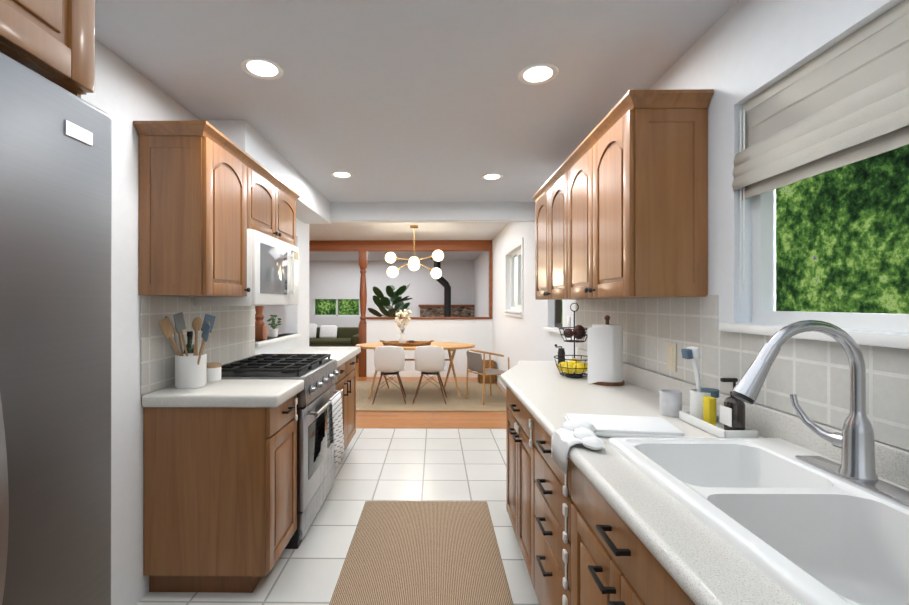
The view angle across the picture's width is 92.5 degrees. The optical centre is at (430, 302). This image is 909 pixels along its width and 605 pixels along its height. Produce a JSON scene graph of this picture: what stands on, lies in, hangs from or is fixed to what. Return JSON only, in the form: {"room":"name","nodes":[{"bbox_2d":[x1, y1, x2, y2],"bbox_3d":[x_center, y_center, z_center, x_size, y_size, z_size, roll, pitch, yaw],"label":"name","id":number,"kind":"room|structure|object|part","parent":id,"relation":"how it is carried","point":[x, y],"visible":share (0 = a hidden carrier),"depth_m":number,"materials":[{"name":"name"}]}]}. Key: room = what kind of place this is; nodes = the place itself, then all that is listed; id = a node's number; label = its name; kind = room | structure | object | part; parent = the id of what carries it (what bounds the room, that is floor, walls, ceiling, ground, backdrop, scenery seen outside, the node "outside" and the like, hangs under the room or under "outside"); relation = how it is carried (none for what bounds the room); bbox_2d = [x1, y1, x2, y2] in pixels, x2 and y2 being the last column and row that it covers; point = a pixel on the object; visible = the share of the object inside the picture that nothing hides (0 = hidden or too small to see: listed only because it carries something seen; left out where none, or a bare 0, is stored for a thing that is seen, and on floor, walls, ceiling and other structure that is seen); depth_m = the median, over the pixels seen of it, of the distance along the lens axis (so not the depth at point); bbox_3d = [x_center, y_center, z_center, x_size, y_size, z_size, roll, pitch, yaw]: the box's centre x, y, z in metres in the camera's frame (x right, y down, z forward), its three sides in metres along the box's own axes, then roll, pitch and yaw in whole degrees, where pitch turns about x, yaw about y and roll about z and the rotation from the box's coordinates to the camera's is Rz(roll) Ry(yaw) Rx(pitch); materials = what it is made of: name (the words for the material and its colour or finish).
{"room":"kitchen","nodes":[
{"label":"kitchen","id":0,"kind":"room"},
{"bbox_2d":[81,39,308,604],"bbox_3d":[-1.351,0.093,1.361,0.120,2.450,6.280,0,0,1],"label":"wall","id":1,"kind":"structure","parent":0,"point":[124,96],"depth_m":1.85,"materials":[{"name":"paint"}]},
{"bbox_2d":[0,0,94,97],"bbox_3d":[-0.985,-0.672,0.472,0.624,0.567,0.946,0,0,1],"label":"upper cabinet","id":2,"kind":"object","parent":1,"relation":"attached to","point":[53,41],"visible":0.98,"depth_m":0.81,"materials":[{"name":"brown wood"}]},
{"bbox_2d":[133,120,252,296],"bbox_3d":[-1.131,-0.407,2.115,0.297,0.752,0.418,0,0,1],"label":"upper cabinet","id":3,"kind":"object","parent":1,"relation":"attached to","point":[209,194],"depth_m":1.91,"materials":[{"name":"brown wood"}]},
{"bbox_2d":[140,296,254,394],"bbox_3d":[-1.273,0.189,2.524,0.007,0.438,1.208,0,0,1],"label":"backsplash","id":4,"kind":"structure","parent":1,"relation":"attached to","point":[231,336],"depth_m":2.22,"materials":[{"name":"tile"}]},
{"bbox_2d":[253,158,296,245],"bbox_3d":[-1.125,-0.407,2.701,0.297,0.752,0.875,0,0,1],"label":"upper cabinet","id":5,"kind":"object","parent":1,"relation":"attached to","point":[274,203],"depth_m":2.69,"materials":[{"name":"brown wood"}]},
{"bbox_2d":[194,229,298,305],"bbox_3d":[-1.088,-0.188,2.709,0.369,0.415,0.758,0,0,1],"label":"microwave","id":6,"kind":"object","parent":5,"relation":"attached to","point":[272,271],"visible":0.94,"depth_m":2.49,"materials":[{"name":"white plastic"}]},
{"bbox_2d":[255,333,300,346],"bbox_3d":[-1.321,0.305,3.625,0.170,0.030,0.990,0,0,1],"label":"sill","id":7,"kind":"structure","parent":1,"relation":"attached to","point":[286,336],"depth_m":3.59,"materials":[{"name":"white paint"}]},
{"bbox_2d":[255,306,266,340],"bbox_3d":[-1.317,-0.170,3.341,0.090,0.919,0.090,0,0,1],"label":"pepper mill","id":8,"kind":"structure","parent":7,"relation":"on","point":[260,330],"depth_m":3.31,"materials":[{"name":"brown wood"}]},
{"bbox_2d":[267,315,281,336],"bbox_3d":[-1.310,0.196,3.646,0.132,0.188,0.121,0,0,1],"label":"herb pot","id":9,"kind":"object","parent":7,"relation":"on","point":[273,331],"visible":1,"depth_m":3.62,"materials":[{"name":"white"}]},
{"bbox_2d":[136,428,539,604],"bbox_3d":[-0.131,1.368,1.380,2.560,0.100,6.350,0,0,1],"label":"floor","id":10,"kind":"structure","parent":0,"point":[396,464],"depth_m":2.97,"materials":[{"name":"white tile"}]},
{"bbox_2d":[0,52,111,604],"bbox_3d":[-0.929,0.467,0.468,0.736,1.700,0.845,0,0,1],"label":"fridge","id":11,"kind":"object","parent":10,"relation":"on","point":[55,325],"visible":1,"depth_m":0.75,"materials":[{"name":"grey metal"}]},
{"bbox_2d":[143,398,297,592],"bbox_3d":[-0.995,0.884,2.128,0.567,0.870,0.385,0,0,1],"label":"base cabinet","id":12,"kind":"object","parent":10,"relation":"on","point":[220,486],"depth_m":1.94,"materials":[{"name":"brown wood"}]},
{"bbox_2d":[142,379,303,409],"bbox_3d":[-0.975,0.437,2.118,0.607,0.057,0.405,0,0,1],"label":"countertop","id":13,"kind":"structure","parent":12,"relation":"on","point":[224,394],"depth_m":1.94,"materials":[{"name":"white stone"}]},
{"bbox_2d":[159,312,215,388],"bbox_3d":[-1.165,0.226,2.076,0.304,0.362,0.216,0,0,1],"label":"utensil crock","id":14,"kind":"object","parent":13,"relation":"on","point":[190,370],"visible":0.9,"depth_m":2.05,"materials":[{"name":"white ceramic"}]},
{"bbox_2d":[183,331,193,353],"bbox_3d":[-1.226,0.278,2.214,0.062,0.260,0.062,0,0,1],"label":"oil bottle","id":15,"kind":"object","parent":13,"relation":"on","point":[190,346],"visible":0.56,"depth_m":2.20,"materials":[{"name":"green"}]},
{"bbox_2d":[207,363,221,381],"bbox_3d":[-1.141,0.364,2.273,0.086,0.088,0.086,0,0,1],"label":"canister","id":16,"kind":"object","parent":13,"relation":"on","point":[213,372],"visible":0.73,"depth_m":2.24,"materials":[{"name":"white ceramic"}]},
{"bbox_2d":[221,354,344,548],"bbox_3d":[-0.913,0.840,2.706,0.680,0.958,0.758,0,0,1],"label":"range","id":17,"kind":"object","parent":10,"relation":"on","point":[320,444],"visible":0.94,"depth_m":2.56,"materials":[{"name":"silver metal"}]},
{"bbox_2d":[327,391,344,467],"bbox_3d":[-0.609,0.808,2.806,0.074,0.424,0.269,0,0,1],"label":"towel","id":18,"kind":"object","parent":17,"relation":"hanging from","point":[334,410],"depth_m":2.76,"materials":[{"name":"white fabric"}]},
{"bbox_2d":[338,358,355,450],"bbox_3d":[-0.979,0.885,3.563,0.567,0.870,0.945,0,0,1],"label":"base cabinet","id":19,"kind":"object","parent":10,"relation":"on","point":[347,377],"depth_m":3.69,"materials":[{"name":"brown wood"}]},
{"bbox_2d":[278,346,360,369],"bbox_3d":[-0.959,0.439,3.578,0.607,0.057,0.975,0,0,1],"label":"countertop","id":20,"kind":"structure","parent":19,"relation":"on","point":[342,355],"depth_m":3.64,"materials":[{"name":"white stone"}]},
{"bbox_2d":[329,501,512,604],"bbox_3d":[-0.042,1.312,1.669,0.800,0.011,2.390,0,0,1],"label":"kitchen rug","id":21,"kind":"object","parent":10,"relation":"on","point":[423,552],"visible":0.94,"depth_m":2.22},
{"bbox_2d":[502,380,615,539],"bbox_3d":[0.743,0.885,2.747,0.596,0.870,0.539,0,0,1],"label":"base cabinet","id":22,"kind":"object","parent":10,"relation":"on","point":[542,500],"depth_m":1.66,"materials":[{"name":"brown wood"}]},
{"bbox_2d":[500,361,803,604],"bbox_3d":[0.708,0.428,1.332,0.635,0.040,3.430,0,0,1],"label":"countertop","id":23,"kind":"structure","parent":22,"relation":"on","point":[711,572],"depth_m":0.92,"materials":[{"name":"white stone"}]},
{"bbox_2d":[554,344,564,363],"bbox_3d":[0.812,0.334,2.734,0.073,0.149,0.053,0,0,1],"label":"pepper mill","id":24,"kind":"object","parent":23,"relation":"on","point":[561,350],"visible":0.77,"depth_m":2.72,"materials":[{"name":"black metal"}]},
{"bbox_2d":[554,303,587,377],"bbox_3d":[0.791,0.204,2.386,0.222,0.407,0.222,0,0,1],"label":"tiers","id":25,"kind":"object","parent":23,"relation":"on","point":[574,365],"visible":0.85,"depth_m":2.36,"materials":[{"name":"black metal"}]},
{"bbox_2d":[588,315,624,385],"bbox_3d":[0.875,0.236,2.196,0.197,0.344,0.160,0,0,1],"label":"paper towel holder","id":26,"kind":"object","parent":23,"relation":"on","point":[605,354],"visible":1,"depth_m":2.13,"materials":[{"name":"white paper"}]},
{"bbox_2d":[551,414,684,474],"bbox_3d":[0.577,0.420,1.341,0.399,0.122,0.349,0,0,1],"label":"dish towel","id":27,"kind":"object","parent":23,"relation":"on","point":[585,430],"visible":0.96,"depth_m":1.31,"materials":[{"name":"white fabric"}]},
{"bbox_2d":[660,389,681,416],"bbox_3d":[0.872,0.364,1.575,0.072,0.085,0.072,0,0,1],"label":"cup","id":28,"kind":"object","parent":23,"relation":"on","point":[670,403],"visible":0.96,"depth_m":1.55,"materials":[{"name":"white ceramic"}]},
{"bbox_2d":[679,346,757,437],"bbox_3d":[0.913,0.279,1.395,0.104,0.256,0.240,0,0,1],"label":"sink caddy","id":29,"kind":"object","parent":23,"relation":"on","point":[729,422],"visible":0.92,"depth_m":1.37,"materials":[{"name":"white ceramic"}]},
{"bbox_2d":[604,432,908,604],"bbox_3d":[0.754,0.502,0.876,0.500,0.232,0.750,0,0,1],"label":"sink","id":30,"kind":"object","parent":23,"relation":"in","point":[820,536],"depth_m":0.89,"materials":[{"name":"white ceramic"}]},
{"bbox_2d":[724,320,891,483],"bbox_3d":[0.812,0.208,0.994,0.300,0.340,0.158,0,0,1],"label":"faucet","id":31,"kind":"object","parent":23,"relation":"on","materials":[{"name":"silver metal"}]},
{"bbox_2d":[263,261,473,335],"bbox_3d":[-1.742,0.055,11.506,5.770,2.550,0.120,0,0,1],"label":"wall","id":32,"kind":"structure","parent":0,"point":[334,279],"depth_m":11.44,"materials":[{"name":"paint"}]},
{"bbox_2d":[313,299,359,315],"bbox_3d":[-2.482,0.135,11.534,1.250,0.450,0.040,0,0,1],"label":"window","id":33,"kind":"structure","parent":32,"relation":"in","point":[336,310],"depth_m":11.51,"materials":[{"name":"white"}]},
{"bbox_2d":[309,222,508,260],"bbox_3d":[-1.736,-1.166,6.697,5.650,0.120,9.500,0,0,1],"label":"ceiling","id":34,"kind":"structure","parent":0,"point":[405,231],"depth_m":7.06,"materials":[{"name":"paint"}]},
{"bbox_2d":[309,240,491,251],"bbox_3d":[-1.724,-1.014,7.806,5.646,0.179,0.160,0,0,1],"label":"beam","id":35,"kind":"structure","parent":34,"relation":"attached to","point":[389,245],"depth_m":7.71,"materials":[{"name":"brown wood"}]},
{"bbox_2d":[385,225,443,278],"bbox_3d":[-0.237,-0.726,6.256,0.855,0.757,0.749,0,0,1],"label":"sputnik chandelier","id":36,"kind":"object","parent":34,"relation":"hanging from","point":[413,263],"visible":1,"depth_m":6.15,"materials":[{"name":"white glass"}]},
{"bbox_3d":[-0.237,-0.777,6.253,0.556,0.654,0.444,0,0,1],"label":"chandelier frame","id":37,"kind":"part","parent":36,"relation":"part of","materials":[{"name":"gold metal"}]},
{"bbox_2d":[95,0,737,201],"bbox_3d":[-0.130,-1.072,1.408,2.320,0.120,6.160,0,0,1],"label":"ceiling","id":38,"kind":"structure","parent":0,"point":[409,100],"depth_m":1.93,"materials":[{"name":"paint"}]},
{"bbox_2d":[240,57,283,79],"bbox_3d":[-0.725,-1.008,1.875,0.175,0.006,0.175,0,0,-5],"label":"recessed light","id":39,"kind":"object","parent":38,"relation":"in","point":[269,69],"depth_m":1.87,"materials":[{"name":"white"}]},
{"bbox_2d":[206,120,330,223],"bbox_3d":[-1.143,-0.902,3.394,0.250,0.215,1.969,0,0,1],"label":"soffit","id":40,"kind":"structure","parent":38,"relation":"attached to","point":[313,204],"depth_m":2.96,"materials":[{"name":"paint"}]},
{"bbox_2d":[331,202,535,222],"bbox_3d":[-0.097,-0.919,4.428,2.320,0.180,0.120,0,0,1],"label":"header","id":41,"kind":"object","parent":40,"relation":"attached to","point":[432,211],"visible":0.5,"depth_m":4.37,"materials":[{"name":"paint"}]},
{"bbox_2d":[331,171,352,177],"bbox_3d":[-0.698,-1.006,3.425,0.175,0.006,0.175,0,0,-5],"label":"recessed light","id":42,"kind":"object","parent":38,"relation":"in","point":[338,174],"depth_m":3.41,"materials":[{"name":"white"}]},
{"bbox_2d":[481,173,502,179],"bbox_3d":[0.493,-1.006,3.481,0.175,0.006,0.175,0,0,-5],"label":"recessed light","id":43,"kind":"object","parent":38,"relation":"in","point":[492,176],"depth_m":3.47,"materials":[{"name":"white"}]},
{"bbox_2d":[518,63,558,84],"bbox_3d":[0.475,-1.008,1.921,0.175,0.006,0.175,0,0,-23],"label":"recessed light","id":44,"kind":"object","parent":38,"relation":"in","point":[539,73],"depth_m":1.91,"materials":[{"name":"white"}]},
{"bbox_2d":[366,319,491,376],"bbox_3d":[-0.019,0.810,7.779,2.240,1.030,0.132,0,0,1],"label":"wall","id":45,"kind":"structure","parent":0,"point":[477,333],"depth_m":7.72,"materials":[{"name":"paint"}]},
{"bbox_2d":[366,250,492,318],"bbox_3d":[-0.020,-0.315,7.787,2.238,1.220,0.180,0,0,1],"label":"trim","id":46,"kind":"structure","parent":45,"relation":"on","point":[490,285],"depth_m":7.70,"materials":[{"name":"brown wood"}]},
{"bbox_2d":[355,358,505,428],"bbox_3d":[-1.736,1.374,6.694,5.890,0.100,9.740,0,0,1],"label":"floor","id":47,"kind":"structure","parent":0,"point":[441,419],"depth_m":4.95,"materials":[{"name":"brown wood"}]},
{"bbox_2d":[309,324,358,362],"bbox_3d":[-2.385,0.910,9.952,1.680,0.835,0.900,0,0,1],"label":"couch","id":48,"kind":"object","parent":47,"relation":"on","point":[328,336],"visible":0.4,"depth_m":10.01,"materials":[{"name":"green fabric"}]},
{"bbox_2d":[359,251,367,376],"bbox_3d":[-1.209,0.201,7.799,0.140,2.250,0.140,0,0,1],"label":"column","id":49,"kind":"structure","parent":47,"relation":"on","point":[363,260],"depth_m":7.73,"materials":[{"name":"brown wood"}]},
{"bbox_2d":[368,283,411,316],"bbox_3d":[-0.765,0.480,8.232,0.840,1.690,0.806,0,0,1],"label":"fiddle-leaf fig plant","id":50,"kind":"object","parent":47,"relation":"on","point":[381,302],"visible":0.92,"depth_m":8.08,"materials":[{"name":"green plant"}]},
{"bbox_2d":[356,381,505,410],"bbox_3d":[-0.416,1.318,6.254,2.900,0.010,1.950,0,0,1],"label":"dining rug","id":51,"kind":"object","parent":47,"relation":"on","point":[429,397],"visible":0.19,"depth_m":6.00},
{"bbox_2d":[372,346,405,403],"bbox_3d":[-0.540,0.931,5.776,0.439,0.757,0.450,0,0,-3],"label":"chair","id":52,"kind":"object","parent":51,"relation":"on","point":[389,360],"visible":1,"depth_m":5.60,"materials":[{"name":"white plastic"}]},
{"bbox_2d":[356,342,474,398],"bbox_3d":[-0.216,0.960,6.247,1.720,0.702,0.920,0,0,1],"label":"dining table","id":53,"kind":"object","parent":51,"relation":"on","point":[450,347],"visible":0.69,"depth_m":6.15,"materials":[{"name":"brown wood"}]},
{"bbox_2d":[380,340,433,345],"bbox_3d":[-0.337,0.571,6.169,0.776,0.073,0.374,0,0,1],"label":"wicker tray","id":54,"kind":"object","parent":53,"relation":"on","point":[407,343],"visible":0.96,"depth_m":6.06,"materials":[{"name":"brown wicker"}]},
{"bbox_2d":[395,309,411,342],"bbox_3d":[-0.383,0.343,6.168,0.244,0.505,0.184,0,0,1],"label":"pitcher","id":55,"kind":"object","parent":54,"relation":"on","point":[402,337],"visible":0.94,"depth_m":6.14,"materials":[{"name":"white ceramic"}]},
{"bbox_2d":[412,346,446,403],"bbox_3d":[-0.002,0.931,5.795,0.460,0.757,0.458,0,0,1],"label":"chair","id":56,"kind":"object","parent":51,"relation":"on","point":[429,360],"visible":1,"depth_m":5.62,"materials":[{"name":"white plastic"}]},
{"bbox_2d":[478,360,495,383],"bbox_3d":[0.924,1.139,7.164,0.270,0.348,0.270,0,0,1],"label":"wicker basket","id":57,"kind":"object","parent":51,"relation":"on","point":[487,378],"visible":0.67,"depth_m":7.03,"materials":[{"name":"brown wicker"}]},
{"bbox_2d":[466,349,509,404],"bbox_3d":[0.769,0.961,5.822,0.584,0.698,0.588,0,0,1],"label":"wood chair","id":58,"kind":"object","parent":51,"relation":"on","point":[474,362],"visible":0.94,"depth_m":5.72,"materials":[{"name":"brown wood"}]},
{"bbox_2d":[418,305,474,316],"bbox_3d":[0.407,0.691,10.769,1.446,1.274,1.297,0,0,1],"label":"surround","id":59,"kind":"object","parent":47,"relation":"on","point":[438,310],"visible":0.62,"depth_m":11.22,"materials":[{"name":"stone"}]},
{"bbox_2d":[431,258,450,316],"bbox_3d":[0.355,0.085,10.802,0.680,2.368,0.440,0,0,1],"label":"wood stove","id":60,"kind":"object","parent":59,"relation":"on","point":[443,282],"visible":0.31,"depth_m":10.73,"materials":[{"name":"black metal"}]},
{"bbox_2d":[474,0,908,451],"bbox_3d":[1.128,0.047,4.863,0.120,2.550,13.340,0,0,1],"label":"wall","id":61,"kind":"structure","parent":0,"point":[737,55],"depth_m":1.52,"materials":[{"name":"paint"}]},
{"bbox_2d":[496,377,505,394],"bbox_3d":[1.067,1.278,5.376,0.011,0.090,4.647,0,0,1],"label":"baseboard","id":62,"kind":"structure","parent":61,"relation":"attached to","point":[501,386],"depth_m":6.51,"materials":[{"name":"white"}]},
{"bbox_2d":[503,237,523,317],"bbox_3d":[1.114,-0.287,5.624,0.145,0.920,1.300,0,0,1],"label":"window","id":63,"kind":"structure","parent":61,"relation":"in","point":[518,254],"depth_m":5.63,"materials":[{"name":"white"}]},
{"bbox_2d":[532,167,559,299],"bbox_3d":[0.898,-0.397,2.734,0.286,0.752,0.824,0,0,1],"label":"upper cabinet","id":64,"kind":"object","parent":61,"relation":"attached to","point":[547,199],"depth_m":2.78,"materials":[{"name":"brown wood"}]},
{"bbox_2d":[543,300,563,333],"bbox_3d":[1.093,-0.164,3.689,0.145,0.830,0.510,0,0,1],"label":"window","id":65,"kind":"structure","parent":61,"relation":"in","point":[558,324],"depth_m":3.87,"materials":[{"name":"white metal"}]},
{"bbox_2d":[567,316,569,328],"bbox_3d":[1.045,0.163,3.291,0.009,0.115,0.075,0,0,1],"label":"switch plate","id":66,"kind":"object","parent":61,"relation":"attached to","point":[568,321],"visible":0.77,"depth_m":3.28,"materials":[{"name":"white plastic"}]},
{"bbox_2d":[560,89,713,299],"bbox_3d":[0.890,-0.397,2.027,0.286,0.752,0.828,0,0,1],"label":"upper cabinet","id":67,"kind":"object","parent":61,"relation":"attached to","point":[620,197],"depth_m":1.62,"materials":[{"name":"brown wood"}]},
{"bbox_2d":[576,295,908,449],"bbox_3d":[1.025,0.144,1.364,0.007,0.342,3.500,0,0,1],"label":"backsplash","id":68,"kind":"structure","parent":61,"relation":"attached to","point":[814,375],"depth_m":1.34,"materials":[{"name":"tile"}]},
{"bbox_2d":[667,343,676,371],"bbox_3d":[1.022,0.231,1.844,0.008,0.115,0.070,0,0,1],"label":"electrical outlet plate","id":69,"kind":"object","parent":68,"relation":"attached to","point":[672,356],"visible":1,"depth_m":1.83,"materials":[{"name":"beige plastic"}]},
{"bbox_2d":[577,348,908,483],"bbox_3d":[1.015,0.364,1.329,0.020,0.092,3.430,0,0,1],"label":"backsplash","id":70,"kind":"structure","parent":61,"relation":"attached to","point":[755,419],"depth_m":1.38,"materials":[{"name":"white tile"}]},
{"bbox_2d":[719,189,908,348],"bbox_3d":[1.062,-0.288,0.919,0.145,0.770,1.170,0,0,1],"label":"window","id":71,"kind":"structure","parent":61,"relation":"in","point":[764,258],"depth_m":1.38,"materials":[{"name":"white"}]},
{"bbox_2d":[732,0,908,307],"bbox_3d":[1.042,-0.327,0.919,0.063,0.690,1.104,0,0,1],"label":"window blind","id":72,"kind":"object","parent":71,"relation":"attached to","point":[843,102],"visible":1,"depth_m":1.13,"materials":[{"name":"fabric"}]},
{"label":"outside","id":73,"kind":"structure","parent":0,"visible":0},
{"bbox_2d":[315,299,358,314],"bbox_3d":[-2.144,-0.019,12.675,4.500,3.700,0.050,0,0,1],"label":"hedge","id":74,"kind":"object","parent":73,"point":[328,306],"visible":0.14,"depth_m":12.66,"materials":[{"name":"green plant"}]},
{"bbox_2d":[561,145,908,322],"bbox_3d":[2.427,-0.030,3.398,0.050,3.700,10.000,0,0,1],"label":"shrub","id":75,"kind":"object","parent":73,"point":[842,239],"depth_m":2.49,"materials":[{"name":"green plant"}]}
]}

